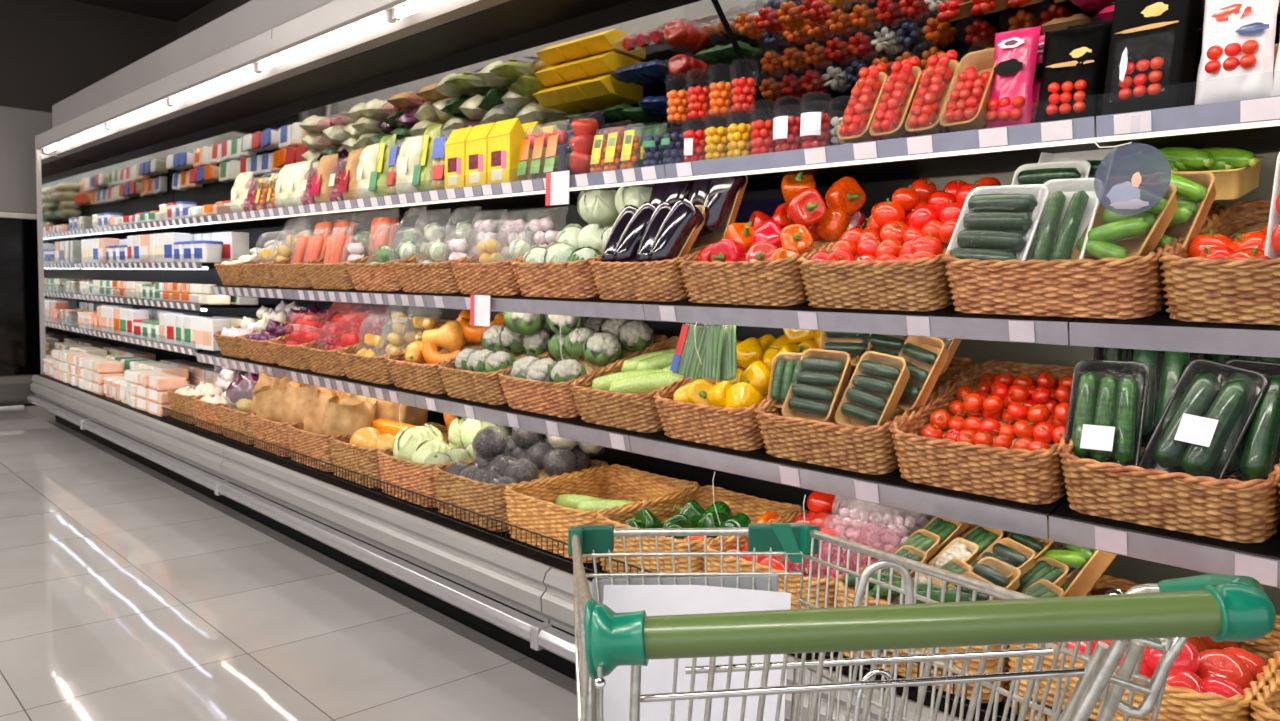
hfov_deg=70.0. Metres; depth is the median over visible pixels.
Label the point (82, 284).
tub
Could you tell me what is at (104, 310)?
carton
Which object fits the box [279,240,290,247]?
mushroom
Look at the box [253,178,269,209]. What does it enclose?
packet
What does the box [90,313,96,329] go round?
tub
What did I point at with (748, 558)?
tomato
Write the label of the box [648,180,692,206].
tray
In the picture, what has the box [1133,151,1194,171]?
cucumber
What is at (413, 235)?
bag
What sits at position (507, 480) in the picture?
radish
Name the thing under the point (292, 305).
garlic bulb
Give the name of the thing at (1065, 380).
tomato
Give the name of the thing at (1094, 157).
tray
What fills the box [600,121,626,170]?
bag
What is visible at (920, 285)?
wicker basket
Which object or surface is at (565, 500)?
zucchini
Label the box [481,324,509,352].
cauliflower
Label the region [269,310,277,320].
garlic bulb
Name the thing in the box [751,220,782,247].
bell pepper
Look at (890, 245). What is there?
tomato
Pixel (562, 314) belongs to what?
wire hook
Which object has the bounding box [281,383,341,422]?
paper bag
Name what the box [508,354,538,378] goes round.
cauliflower
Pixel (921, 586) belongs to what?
cucumber
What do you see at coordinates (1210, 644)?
tomato
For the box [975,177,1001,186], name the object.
tomato
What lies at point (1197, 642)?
tomato
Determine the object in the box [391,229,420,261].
bag
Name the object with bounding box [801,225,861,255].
wood wool
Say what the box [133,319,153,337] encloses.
tub
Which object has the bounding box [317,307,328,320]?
onion
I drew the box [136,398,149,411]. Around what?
pack
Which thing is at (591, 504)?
zucchini
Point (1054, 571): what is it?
tray
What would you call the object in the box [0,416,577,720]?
floor
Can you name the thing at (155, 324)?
tub
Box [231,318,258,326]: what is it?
carton
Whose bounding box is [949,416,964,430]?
tomato
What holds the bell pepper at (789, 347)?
on the wood wool
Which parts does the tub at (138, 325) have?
lid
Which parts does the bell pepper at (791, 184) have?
stem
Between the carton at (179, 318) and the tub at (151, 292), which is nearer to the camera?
the carton at (179, 318)
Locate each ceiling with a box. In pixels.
[0,0,176,112]
[72,0,214,21]
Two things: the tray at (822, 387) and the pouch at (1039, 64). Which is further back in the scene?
the tray at (822, 387)
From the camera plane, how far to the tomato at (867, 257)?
2.26 m
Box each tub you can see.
[43,358,53,375]
[48,360,53,376]
[77,312,84,327]
[79,282,85,293]
[83,312,96,328]
[85,282,90,294]
[89,282,94,294]
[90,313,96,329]
[92,214,98,227]
[98,213,104,227]
[103,212,122,226]
[103,376,123,397]
[105,246,114,262]
[111,379,124,400]
[113,245,120,262]
[119,245,127,262]
[119,381,128,403]
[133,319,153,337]
[135,284,143,298]
[142,284,153,298]
[142,320,158,339]
[149,285,162,299]
[151,321,159,340]
[159,204,168,220]
[167,203,176,219]
[173,242,185,261]
[175,201,197,218]
[183,241,205,262]
[193,240,222,262]
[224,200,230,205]
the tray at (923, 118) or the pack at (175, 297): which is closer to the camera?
the tray at (923, 118)
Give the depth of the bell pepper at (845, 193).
2.62 m
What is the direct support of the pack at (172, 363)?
on the pack
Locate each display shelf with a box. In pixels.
[71,326,126,341]
[73,263,127,268]
[73,294,137,303]
[85,223,208,234]
[123,336,204,355]
[125,298,276,310]
[126,262,215,269]
[139,215,298,230]
[196,350,290,378]
[210,282,298,298]
[215,204,398,224]
[284,368,421,406]
[292,287,432,306]
[307,189,543,216]
[414,392,637,451]
[425,292,652,319]
[442,164,772,205]
[629,430,1067,539]
[643,297,1076,344]
[665,116,1154,188]
[1049,499,1279,587]
[1069,305,1279,357]
[1096,96,1279,151]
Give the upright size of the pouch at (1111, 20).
0.251 m
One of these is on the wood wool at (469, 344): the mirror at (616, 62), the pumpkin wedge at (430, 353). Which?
the pumpkin wedge at (430, 353)
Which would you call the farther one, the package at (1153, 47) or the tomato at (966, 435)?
the tomato at (966, 435)
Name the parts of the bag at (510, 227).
garlic bulb, garlic bulb, garlic bulb, garlic bulb, garlic bulb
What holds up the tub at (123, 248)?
on the display shelf at (76, 265)
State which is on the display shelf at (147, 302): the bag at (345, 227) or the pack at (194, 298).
the pack at (194, 298)
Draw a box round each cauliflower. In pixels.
[454,347,477,369]
[466,347,493,371]
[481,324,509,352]
[483,349,515,372]
[499,325,524,353]
[503,312,545,336]
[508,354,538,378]
[523,328,552,356]
[526,358,556,381]
[542,314,551,332]
[547,314,585,335]
[548,333,575,360]
[549,358,585,382]
[551,325,575,335]
[564,328,595,357]
[581,317,608,332]
[583,330,622,366]
[599,318,632,346]
[618,320,653,351]
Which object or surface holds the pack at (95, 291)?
on the display shelf at (76, 296)
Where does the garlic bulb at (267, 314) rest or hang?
on the wood wool
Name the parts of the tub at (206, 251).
lid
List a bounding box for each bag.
[213,366,239,390]
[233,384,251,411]
[251,368,304,412]
[253,382,286,421]
[259,249,279,263]
[269,233,294,260]
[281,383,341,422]
[285,330,305,344]
[286,217,303,257]
[291,236,308,262]
[293,230,313,255]
[300,332,324,344]
[303,397,327,433]
[304,229,327,260]
[314,221,334,237]
[322,394,376,438]
[323,337,340,349]
[324,234,352,263]
[327,314,349,335]
[332,220,355,236]
[335,333,361,349]
[339,163,343,173]
[341,392,348,399]
[347,240,373,259]
[348,225,369,256]
[351,318,366,338]
[356,323,390,356]
[366,397,427,425]
[368,245,395,263]
[368,320,382,334]
[369,216,398,254]
[373,315,415,355]
[386,312,412,344]
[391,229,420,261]
[394,217,422,259]
[404,316,436,343]
[415,212,444,253]
[418,225,449,262]
[447,209,477,256]
[449,230,477,260]
[470,215,496,254]
[474,219,509,262]
[501,219,531,260]
[507,233,540,260]
[528,214,558,247]
[565,114,604,173]
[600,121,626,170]
[620,126,646,167]
[638,123,666,166]
[784,558,814,576]
[817,541,853,573]
[821,565,845,578]
[828,496,887,543]
[847,499,897,525]
[852,543,878,571]
[857,501,921,552]
[885,507,933,534]
[1194,0,1279,104]
[1272,41,1279,95]
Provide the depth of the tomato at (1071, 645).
1.74 m
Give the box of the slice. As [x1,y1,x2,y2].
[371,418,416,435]
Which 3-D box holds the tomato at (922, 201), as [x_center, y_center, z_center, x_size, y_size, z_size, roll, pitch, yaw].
[0.756,-0.401,2.452,0.069,0.071,0.065,-3,6,-44]
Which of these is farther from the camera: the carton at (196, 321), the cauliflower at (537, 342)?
the carton at (196, 321)
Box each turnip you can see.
[546,435,578,450]
[577,441,606,454]
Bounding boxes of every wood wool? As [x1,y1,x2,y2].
[299,323,358,342]
[326,328,391,348]
[371,329,421,355]
[405,340,481,363]
[507,351,534,360]
[538,466,588,479]
[551,340,658,374]
[688,246,704,253]
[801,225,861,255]
[803,533,898,578]
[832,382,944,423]
[855,222,948,259]
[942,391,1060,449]
[1140,447,1245,481]
[1230,222,1267,240]
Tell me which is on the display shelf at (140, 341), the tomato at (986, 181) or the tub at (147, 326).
the tub at (147, 326)
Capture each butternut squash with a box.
[349,427,381,448]
[374,433,394,448]
[404,341,425,363]
[418,321,465,351]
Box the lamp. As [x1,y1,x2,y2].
[44,0,510,156]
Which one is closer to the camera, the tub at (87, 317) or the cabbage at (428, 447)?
the cabbage at (428, 447)
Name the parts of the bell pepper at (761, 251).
stem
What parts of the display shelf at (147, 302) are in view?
price rail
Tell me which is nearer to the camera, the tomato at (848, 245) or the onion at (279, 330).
the tomato at (848, 245)
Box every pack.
[51,350,81,359]
[52,360,61,369]
[53,369,60,380]
[58,362,67,372]
[59,351,88,362]
[60,372,68,382]
[65,353,97,364]
[68,364,76,375]
[68,374,76,385]
[70,346,97,349]
[74,366,84,377]
[76,356,103,367]
[76,377,85,388]
[77,348,106,357]
[82,358,113,369]
[83,369,94,380]
[83,380,94,391]
[91,383,105,394]
[92,288,98,294]
[92,372,123,383]
[93,280,108,287]
[93,360,123,372]
[99,288,110,295]
[100,280,105,287]
[103,347,125,354]
[105,289,113,296]
[106,281,112,288]
[106,355,134,358]
[108,218,114,225]
[109,348,136,354]
[112,281,119,288]
[113,289,119,296]
[114,217,122,225]
[114,357,143,363]
[117,350,145,354]
[119,289,127,297]
[120,281,135,288]
[122,215,131,224]
[124,359,152,369]
[124,369,161,383]
[126,281,151,289]
[126,290,136,297]
[127,352,155,360]
[127,382,139,395]
[127,394,139,407]
[132,214,138,223]
[134,361,163,369]
[136,385,151,398]
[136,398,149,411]
[138,372,170,386]
[139,213,146,222]
[144,364,176,369]
[147,212,160,221]
[147,389,169,403]
[148,375,186,390]
[148,401,170,416]
[154,282,164,291]
[154,291,162,300]
[155,366,188,378]
[159,359,191,363]
[162,292,178,300]
[163,283,172,291]
[170,362,201,365]
[171,292,180,301]
[172,283,188,292]
[180,293,195,302]
[180,364,214,376]
[182,207,191,217]
[182,284,189,292]
[187,377,195,384]
[190,284,202,293]
[190,294,202,303]
[191,206,203,216]
[192,367,222,380]
[193,379,207,385]
[202,204,231,215]
[202,284,215,293]
[202,294,230,304]
[205,369,239,382]
[218,372,253,378]
[230,296,258,304]
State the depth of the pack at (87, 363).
6.40 m
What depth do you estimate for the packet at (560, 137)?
3.23 m
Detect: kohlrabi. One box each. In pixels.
[424,452,451,464]
[446,445,470,461]
[463,443,476,458]
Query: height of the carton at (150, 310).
0.186 m
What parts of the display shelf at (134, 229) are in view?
price rail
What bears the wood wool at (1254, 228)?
in the wicker basket at (1199, 289)
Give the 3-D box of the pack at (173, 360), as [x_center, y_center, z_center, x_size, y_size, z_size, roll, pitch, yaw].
[-3.303,0.035,6.499,0.208,0.074,0.162,6,6,44]
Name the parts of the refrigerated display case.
panel, bumper rail, bumper panel, bumper rail, bumper panel, kick plate, bumper rail, bumper panel, panel, bumper rail, bumper panel, panel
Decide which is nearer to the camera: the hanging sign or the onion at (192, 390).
the hanging sign
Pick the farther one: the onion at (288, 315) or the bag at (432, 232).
the onion at (288, 315)
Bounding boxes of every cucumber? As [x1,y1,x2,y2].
[841,572,913,586]
[872,581,946,596]
[904,591,978,603]
[1111,157,1177,175]
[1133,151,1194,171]
[1151,147,1212,169]
[1190,158,1233,171]
[1201,147,1258,169]
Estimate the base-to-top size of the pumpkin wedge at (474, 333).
0.121 m
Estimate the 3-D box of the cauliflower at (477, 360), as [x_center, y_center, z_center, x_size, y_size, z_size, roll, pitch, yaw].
[-0.589,0.018,3.449,0.135,0.143,0.137,1,4,-9]
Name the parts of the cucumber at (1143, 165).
stem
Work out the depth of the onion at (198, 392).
5.08 m
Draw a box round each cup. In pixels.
[642,135,664,166]
[661,132,683,164]
[667,90,689,123]
[683,130,706,161]
[687,86,710,120]
[704,126,728,159]
[709,81,732,116]
[727,123,752,156]
[731,77,755,113]
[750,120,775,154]
[773,116,800,151]
[800,112,829,148]
[826,122,829,144]
[827,125,840,145]
[830,117,853,144]
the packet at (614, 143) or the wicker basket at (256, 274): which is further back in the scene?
the wicker basket at (256, 274)
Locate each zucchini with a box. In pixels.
[556,494,600,508]
[576,499,633,510]
[591,369,660,390]
[609,371,684,393]
[621,349,675,371]
[636,351,674,369]
[659,356,737,371]
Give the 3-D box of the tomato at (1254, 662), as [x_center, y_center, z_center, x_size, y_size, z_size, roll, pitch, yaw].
[1.128,0.576,1.710,0.088,0.077,0.088,3,5,13]
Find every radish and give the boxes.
[446,461,469,475]
[458,464,479,478]
[471,454,495,469]
[472,425,507,459]
[472,466,500,483]
[488,454,516,476]
[490,475,518,484]
[503,436,518,456]
[504,457,539,482]
[510,428,543,448]
[511,445,528,459]
[526,441,551,471]
[543,446,577,476]
[570,446,590,470]
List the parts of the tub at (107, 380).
lid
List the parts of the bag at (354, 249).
garlic bulb, garlic bulb, garlic bulb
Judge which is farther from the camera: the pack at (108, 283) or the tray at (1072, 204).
the pack at (108, 283)
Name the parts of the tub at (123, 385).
lid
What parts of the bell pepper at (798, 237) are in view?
stem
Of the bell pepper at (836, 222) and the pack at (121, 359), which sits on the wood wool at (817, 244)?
the bell pepper at (836, 222)
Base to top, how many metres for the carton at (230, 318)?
0.186 m
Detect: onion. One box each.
[178,387,190,394]
[186,388,196,394]
[189,388,205,395]
[194,382,204,389]
[200,393,212,400]
[201,383,215,392]
[205,385,222,394]
[210,393,228,403]
[220,398,231,403]
[225,380,232,389]
[226,373,256,402]
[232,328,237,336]
[243,372,258,382]
[247,330,257,339]
[252,329,264,339]
[258,329,274,340]
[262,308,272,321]
[265,319,280,332]
[266,334,279,339]
[274,322,285,335]
[283,321,294,334]
[286,308,292,323]
[290,309,299,322]
[295,306,306,309]
[297,308,308,319]
[304,310,321,322]
[306,303,319,312]
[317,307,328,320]
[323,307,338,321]
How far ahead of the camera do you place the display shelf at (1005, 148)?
2.35 m
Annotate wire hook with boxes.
[560,314,565,374]
[694,322,701,364]
[713,472,720,524]
[1095,137,1131,147]
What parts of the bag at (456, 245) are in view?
garlic bulb, garlic bulb, garlic bulb, garlic bulb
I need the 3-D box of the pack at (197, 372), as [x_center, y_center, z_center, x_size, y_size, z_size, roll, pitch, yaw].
[-2.828,0.084,6.013,0.162,0.074,0.208,-3,6,-45]
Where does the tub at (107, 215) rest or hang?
on the display shelf at (134, 229)
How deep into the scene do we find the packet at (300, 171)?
4.77 m
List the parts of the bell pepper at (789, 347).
stem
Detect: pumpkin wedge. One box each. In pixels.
[422,342,459,363]
[443,413,459,429]
[456,309,469,320]
[458,314,506,341]
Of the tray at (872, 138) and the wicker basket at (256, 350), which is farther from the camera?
the wicker basket at (256, 350)
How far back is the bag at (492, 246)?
3.51 m
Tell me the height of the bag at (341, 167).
0.220 m
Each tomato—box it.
[726,548,742,556]
[739,550,765,562]
[759,557,791,571]
[765,555,784,559]
[791,554,816,572]
[794,512,816,523]
[807,491,840,514]
[809,512,834,529]
[811,250,832,260]
[817,528,839,558]
[826,250,854,260]
[831,239,856,256]
[833,516,865,539]
[840,227,863,246]
[855,254,875,261]
[857,229,881,244]
[857,237,880,256]
[866,214,881,232]
[871,201,885,214]
[873,198,904,226]
[875,238,901,257]
[875,254,896,260]
[880,220,907,244]
[892,185,919,210]
[896,253,911,260]
[898,238,913,255]
[903,226,921,241]
[904,212,911,226]
[909,204,938,230]
[909,249,936,259]
[910,178,936,198]
[910,198,928,212]
[910,232,943,254]
[921,220,942,241]
[921,424,942,438]
[928,189,956,206]
[930,409,950,429]
[933,205,941,211]
[939,200,963,222]
[939,219,957,244]
[943,178,967,197]
[945,428,960,441]
[949,400,966,417]
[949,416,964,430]
[956,183,978,203]
[956,385,974,401]
[957,429,974,443]
[963,393,982,412]
[963,417,981,432]
[967,406,982,419]
[973,431,992,445]
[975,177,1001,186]
[975,381,990,394]
[976,391,987,401]
[978,374,992,383]
[979,418,1000,435]
[982,408,1003,419]
[983,395,1003,412]
[989,380,998,391]
[990,373,1000,382]
[991,383,1009,399]
[993,433,1011,448]
[995,372,1012,386]
[999,424,1016,439]
[1001,407,1016,423]
[1003,395,1012,408]
[1007,402,1027,419]
[1008,384,1028,402]
[1013,373,1033,387]
[1013,420,1033,437]
[1013,437,1033,449]
[1024,398,1036,405]
[1027,385,1036,398]
[1027,404,1049,423]
[1029,440,1050,450]
[1032,386,1051,403]
[1032,422,1054,442]
[1036,372,1055,388]
[1044,399,1057,414]
[1045,413,1054,423]
[1050,388,1057,400]
[1052,416,1065,427]
[1052,425,1065,443]
[1053,378,1058,388]
[1054,402,1068,423]
[1055,385,1070,402]
[1055,641,1094,655]
[1059,376,1072,387]
[1092,587,1116,594]
[1092,640,1111,646]
[1118,653,1152,677]
[1144,638,1199,672]
[1151,668,1204,692]
[1185,637,1207,652]
[1187,229,1232,257]
[1195,649,1252,688]
[1196,246,1233,259]
[1200,636,1243,649]
[1202,676,1243,697]
[1222,646,1267,680]
[1227,247,1270,259]
[1228,232,1266,250]
[1258,237,1265,251]
[1260,224,1267,232]
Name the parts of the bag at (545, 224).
garlic bulb, garlic bulb, garlic bulb, garlic bulb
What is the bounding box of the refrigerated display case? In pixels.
[27,0,1279,720]
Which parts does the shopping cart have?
wire panel, frame, wire panel, white panel, handle, wire panel, frame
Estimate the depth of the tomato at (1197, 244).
1.81 m
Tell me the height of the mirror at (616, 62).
0.610 m
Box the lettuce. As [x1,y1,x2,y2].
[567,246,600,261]
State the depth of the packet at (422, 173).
3.84 m
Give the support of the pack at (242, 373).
on the pack
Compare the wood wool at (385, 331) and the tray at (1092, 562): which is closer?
the tray at (1092, 562)
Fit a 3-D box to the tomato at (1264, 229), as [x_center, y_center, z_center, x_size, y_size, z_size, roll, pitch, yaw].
[1.275,-0.248,1.812,0.083,0.079,0.085,2,4,3]
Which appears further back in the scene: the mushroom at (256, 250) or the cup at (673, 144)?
the mushroom at (256, 250)
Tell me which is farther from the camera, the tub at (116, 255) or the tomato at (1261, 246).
the tub at (116, 255)
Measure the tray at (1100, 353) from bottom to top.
0.249 m
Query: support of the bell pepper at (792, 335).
on the bell pepper at (780, 341)
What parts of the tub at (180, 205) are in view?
lid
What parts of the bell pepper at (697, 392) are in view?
stem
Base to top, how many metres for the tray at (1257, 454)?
0.241 m
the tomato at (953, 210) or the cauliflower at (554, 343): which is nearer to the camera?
the tomato at (953, 210)
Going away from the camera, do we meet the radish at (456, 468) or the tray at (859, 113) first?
the tray at (859, 113)
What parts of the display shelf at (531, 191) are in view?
price rail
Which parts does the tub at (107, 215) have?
lid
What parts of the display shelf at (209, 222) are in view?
price rail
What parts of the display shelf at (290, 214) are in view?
price rail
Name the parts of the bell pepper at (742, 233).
stem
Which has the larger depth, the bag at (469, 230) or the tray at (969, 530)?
the bag at (469, 230)
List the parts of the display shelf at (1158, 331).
price rail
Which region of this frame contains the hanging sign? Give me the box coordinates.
[1094,143,1170,214]
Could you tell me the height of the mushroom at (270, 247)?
0.060 m
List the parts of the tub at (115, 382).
lid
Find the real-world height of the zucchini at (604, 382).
0.100 m
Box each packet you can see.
[230,171,254,212]
[243,189,258,210]
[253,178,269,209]
[255,178,269,209]
[266,176,275,208]
[267,173,278,208]
[274,163,295,207]
[286,160,312,205]
[301,180,314,204]
[307,162,319,180]
[310,153,339,202]
[329,173,343,201]
[338,148,364,199]
[356,143,379,197]
[368,134,397,196]
[387,145,398,194]
[395,135,422,193]
[412,124,442,191]
[431,137,445,189]
[516,135,538,175]
[530,132,552,173]
[543,130,568,172]
[545,131,572,177]
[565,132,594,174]
[590,135,606,172]
[604,132,622,170]
[620,130,639,168]
[670,323,707,379]
[698,325,723,377]
[718,325,737,381]
[1273,43,1278,77]
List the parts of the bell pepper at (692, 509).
stem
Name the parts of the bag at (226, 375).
garlic bulb, garlic bulb, garlic bulb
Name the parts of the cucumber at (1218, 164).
stem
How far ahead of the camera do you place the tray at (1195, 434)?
1.76 m
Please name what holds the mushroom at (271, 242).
on the wood wool
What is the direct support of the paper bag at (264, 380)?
on the wood wool
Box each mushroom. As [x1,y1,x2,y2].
[250,254,260,259]
[252,247,260,253]
[266,245,277,249]
[268,240,277,245]
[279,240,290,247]
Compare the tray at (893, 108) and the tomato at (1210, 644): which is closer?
the tomato at (1210, 644)
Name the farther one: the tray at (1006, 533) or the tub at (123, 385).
the tub at (123, 385)
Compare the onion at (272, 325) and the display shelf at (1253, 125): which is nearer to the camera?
the display shelf at (1253, 125)
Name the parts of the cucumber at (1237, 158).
stem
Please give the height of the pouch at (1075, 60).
0.224 m
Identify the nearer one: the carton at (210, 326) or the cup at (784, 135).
the cup at (784, 135)
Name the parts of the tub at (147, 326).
lid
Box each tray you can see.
[292,319,345,336]
[292,324,328,336]
[601,202,655,261]
[636,198,704,261]
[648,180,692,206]
[677,205,704,256]
[688,175,747,245]
[767,353,807,407]
[782,348,851,421]
[820,331,871,366]
[835,351,909,426]
[837,62,887,142]
[855,334,904,363]
[864,76,895,141]
[864,567,901,600]
[869,56,921,138]
[875,545,926,578]
[879,569,901,600]
[891,573,941,604]
[892,529,939,561]
[896,336,948,410]
[898,70,935,137]
[905,50,958,134]
[923,516,961,557]
[928,538,978,567]
[936,126,957,133]
[936,337,960,375]
[939,48,996,130]
[939,558,971,571]
[939,558,971,586]
[944,184,1048,275]
[946,571,999,600]
[949,522,968,533]
[960,522,968,533]
[962,529,1003,537]
[963,523,976,531]
[963,525,1003,557]
[969,538,1035,586]
[971,557,1020,599]
[1001,532,1053,567]
[1002,531,1043,543]
[1006,535,1053,560]
[1011,160,1090,184]
[1015,557,1068,592]
[1020,178,1103,260]
[1022,579,1063,597]
[1035,557,1068,586]
[1038,147,1116,204]
[1042,541,1116,596]
[1059,546,1081,584]
[1061,360,1149,466]
[1070,183,1177,260]
[1093,347,1104,359]
[1093,347,1122,360]
[1109,151,1141,175]
[1121,349,1203,447]
[1139,358,1268,479]
[1145,171,1215,252]
[1208,354,1257,362]
[1209,359,1279,480]
[1257,357,1279,361]
[1264,152,1279,258]
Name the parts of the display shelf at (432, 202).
price rail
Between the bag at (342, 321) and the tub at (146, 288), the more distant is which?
the tub at (146, 288)
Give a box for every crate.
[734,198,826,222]
[1108,156,1263,199]
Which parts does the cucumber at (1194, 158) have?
stem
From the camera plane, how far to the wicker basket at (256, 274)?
4.88 m
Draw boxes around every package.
[985,26,1040,127]
[1101,0,1202,114]
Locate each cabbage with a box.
[392,423,443,461]
[411,439,454,463]
[448,417,466,448]
[460,418,512,448]
[523,244,546,262]
[540,241,574,262]
[556,224,582,248]
[577,190,618,225]
[578,224,602,253]
[589,222,614,230]
[599,227,611,248]
[615,186,652,213]
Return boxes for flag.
[470,295,489,326]
[545,170,569,205]
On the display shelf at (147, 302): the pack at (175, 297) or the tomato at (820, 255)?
the pack at (175, 297)
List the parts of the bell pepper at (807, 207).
stem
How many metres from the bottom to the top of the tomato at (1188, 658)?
0.080 m
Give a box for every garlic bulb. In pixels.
[221,327,228,335]
[226,326,233,335]
[237,328,251,335]
[240,316,255,328]
[247,321,256,331]
[255,317,268,330]
[256,305,269,319]
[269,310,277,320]
[273,310,286,322]
[275,300,287,313]
[285,301,297,312]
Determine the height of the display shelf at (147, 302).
0.094 m
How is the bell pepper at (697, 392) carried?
on the wood wool
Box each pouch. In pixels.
[1031,35,1044,122]
[1034,22,1111,122]
[1068,19,1112,79]
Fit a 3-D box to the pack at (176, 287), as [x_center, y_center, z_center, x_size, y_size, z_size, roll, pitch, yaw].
[-2.899,-0.463,5.829,0.126,0.058,0.162,-2,6,-42]
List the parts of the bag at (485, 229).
garlic bulb, garlic bulb, garlic bulb, garlic bulb, garlic bulb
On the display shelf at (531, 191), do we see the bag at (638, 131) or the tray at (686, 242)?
the bag at (638, 131)
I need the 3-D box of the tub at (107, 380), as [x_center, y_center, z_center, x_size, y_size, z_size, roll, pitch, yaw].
[-3.539,0.178,6.176,0.131,0.130,0.163,-2,6,-42]
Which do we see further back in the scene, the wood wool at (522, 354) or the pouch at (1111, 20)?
the wood wool at (522, 354)
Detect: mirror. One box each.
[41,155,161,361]
[100,0,1279,211]
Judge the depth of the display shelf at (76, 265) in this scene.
6.98 m
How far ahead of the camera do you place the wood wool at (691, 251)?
3.17 m
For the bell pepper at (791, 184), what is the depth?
2.73 m
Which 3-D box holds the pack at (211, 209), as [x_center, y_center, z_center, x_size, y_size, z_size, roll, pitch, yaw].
[-2.576,-0.917,5.604,0.182,0.064,0.141,5,6,39]
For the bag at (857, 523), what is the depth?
2.36 m
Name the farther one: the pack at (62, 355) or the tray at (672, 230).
the pack at (62, 355)
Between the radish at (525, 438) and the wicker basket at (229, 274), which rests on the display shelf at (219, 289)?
the wicker basket at (229, 274)
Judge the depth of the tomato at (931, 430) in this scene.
2.16 m
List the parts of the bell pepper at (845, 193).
stem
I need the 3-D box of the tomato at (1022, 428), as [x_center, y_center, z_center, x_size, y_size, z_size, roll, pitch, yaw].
[0.873,0.157,2.076,0.047,0.045,0.047,3,5,13]
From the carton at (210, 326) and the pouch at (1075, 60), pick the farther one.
the carton at (210, 326)
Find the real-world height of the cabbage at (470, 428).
0.190 m
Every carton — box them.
[81,239,87,262]
[87,239,92,262]
[93,238,99,262]
[97,306,112,330]
[99,238,119,262]
[101,307,121,331]
[108,308,113,332]
[113,306,131,308]
[113,308,130,333]
[120,309,139,334]
[127,236,133,262]
[127,310,148,336]
[134,235,140,262]
[140,234,149,262]
[146,309,163,318]
[149,234,155,261]
[153,310,173,319]
[156,233,163,261]
[159,313,176,342]
[164,232,189,261]
[167,314,185,343]
[174,312,198,315]
[176,315,195,345]
[184,316,204,346]
[192,317,213,348]
[194,234,202,240]
[202,318,229,350]
[203,233,211,240]
[212,232,220,240]
[221,232,248,261]
[221,317,242,327]
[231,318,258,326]
[444,127,472,188]
[465,122,494,186]
[487,118,525,183]
[521,121,544,179]
[540,125,557,177]
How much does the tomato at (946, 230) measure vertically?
0.064 m
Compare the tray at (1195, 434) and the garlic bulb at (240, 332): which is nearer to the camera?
the tray at (1195, 434)
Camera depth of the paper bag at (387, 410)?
4.05 m
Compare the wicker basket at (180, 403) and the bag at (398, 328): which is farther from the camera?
the wicker basket at (180, 403)
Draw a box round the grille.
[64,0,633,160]
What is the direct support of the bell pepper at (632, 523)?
in the wicker basket at (753, 507)
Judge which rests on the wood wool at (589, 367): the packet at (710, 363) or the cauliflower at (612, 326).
the cauliflower at (612, 326)
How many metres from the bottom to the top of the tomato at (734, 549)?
0.086 m
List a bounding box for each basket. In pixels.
[167,388,205,423]
[191,394,236,433]
[213,320,286,357]
[214,258,258,285]
[219,403,256,443]
[239,311,352,363]
[240,258,287,286]
[250,413,302,456]
[268,312,388,369]
[269,240,364,287]
[286,422,339,471]
[301,315,425,375]
[302,237,425,289]
[329,422,447,487]
[337,318,455,384]
[345,234,477,290]
[377,440,473,507]
[384,339,482,393]
[393,232,535,293]
[433,459,607,531]
[437,348,547,404]
[450,231,559,295]
[498,334,666,417]
[504,464,699,562]
[510,255,600,298]
[570,336,704,432]
[571,528,1172,651]
[588,246,699,301]
[596,485,802,572]
[653,367,771,450]
[677,217,868,305]
[702,510,910,609]
[754,357,975,474]
[797,245,954,311]
[837,558,1011,702]
[890,360,1074,504]
[943,202,1222,318]
[1007,575,1279,720]
[1059,439,1279,542]
[1159,199,1279,324]
[1250,663,1279,720]
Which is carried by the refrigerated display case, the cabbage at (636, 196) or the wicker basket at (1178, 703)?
the wicker basket at (1178, 703)
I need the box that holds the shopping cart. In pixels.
[568,523,1275,720]
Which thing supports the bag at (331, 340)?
on the wood wool at (385, 331)
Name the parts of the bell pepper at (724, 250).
stem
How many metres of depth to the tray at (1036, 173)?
2.14 m
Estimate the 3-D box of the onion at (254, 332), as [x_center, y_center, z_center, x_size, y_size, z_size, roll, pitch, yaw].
[-2.080,-0.116,4.950,0.089,0.098,0.088,1,4,-6]
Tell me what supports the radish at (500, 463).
on the wood wool at (543, 473)
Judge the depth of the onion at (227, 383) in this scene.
5.27 m
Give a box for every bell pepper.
[616,519,647,539]
[632,508,661,527]
[661,514,692,527]
[665,524,686,538]
[673,382,691,401]
[673,500,703,527]
[684,536,707,540]
[687,379,714,404]
[696,243,714,261]
[697,511,727,537]
[701,358,717,383]
[703,501,733,517]
[707,380,733,407]
[710,239,745,261]
[715,368,742,383]
[718,513,750,527]
[724,223,754,252]
[725,380,762,408]
[736,337,763,368]
[736,340,741,366]
[739,361,770,395]
[745,241,777,261]
[746,211,770,229]
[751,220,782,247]
[755,511,778,522]
[757,334,775,352]
[762,347,779,370]
[769,335,795,348]
[770,203,795,228]
[770,247,800,260]
[776,343,803,354]
[780,224,813,254]
[781,172,816,202]
[783,328,815,342]
[786,187,826,225]
[798,340,818,350]
[806,224,821,241]
[813,330,821,348]
[815,208,850,240]
[825,176,865,215]
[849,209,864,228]
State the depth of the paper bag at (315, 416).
4.06 m
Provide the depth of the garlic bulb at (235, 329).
5.09 m
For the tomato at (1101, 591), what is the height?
0.089 m
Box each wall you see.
[0,106,55,419]
[176,0,250,38]

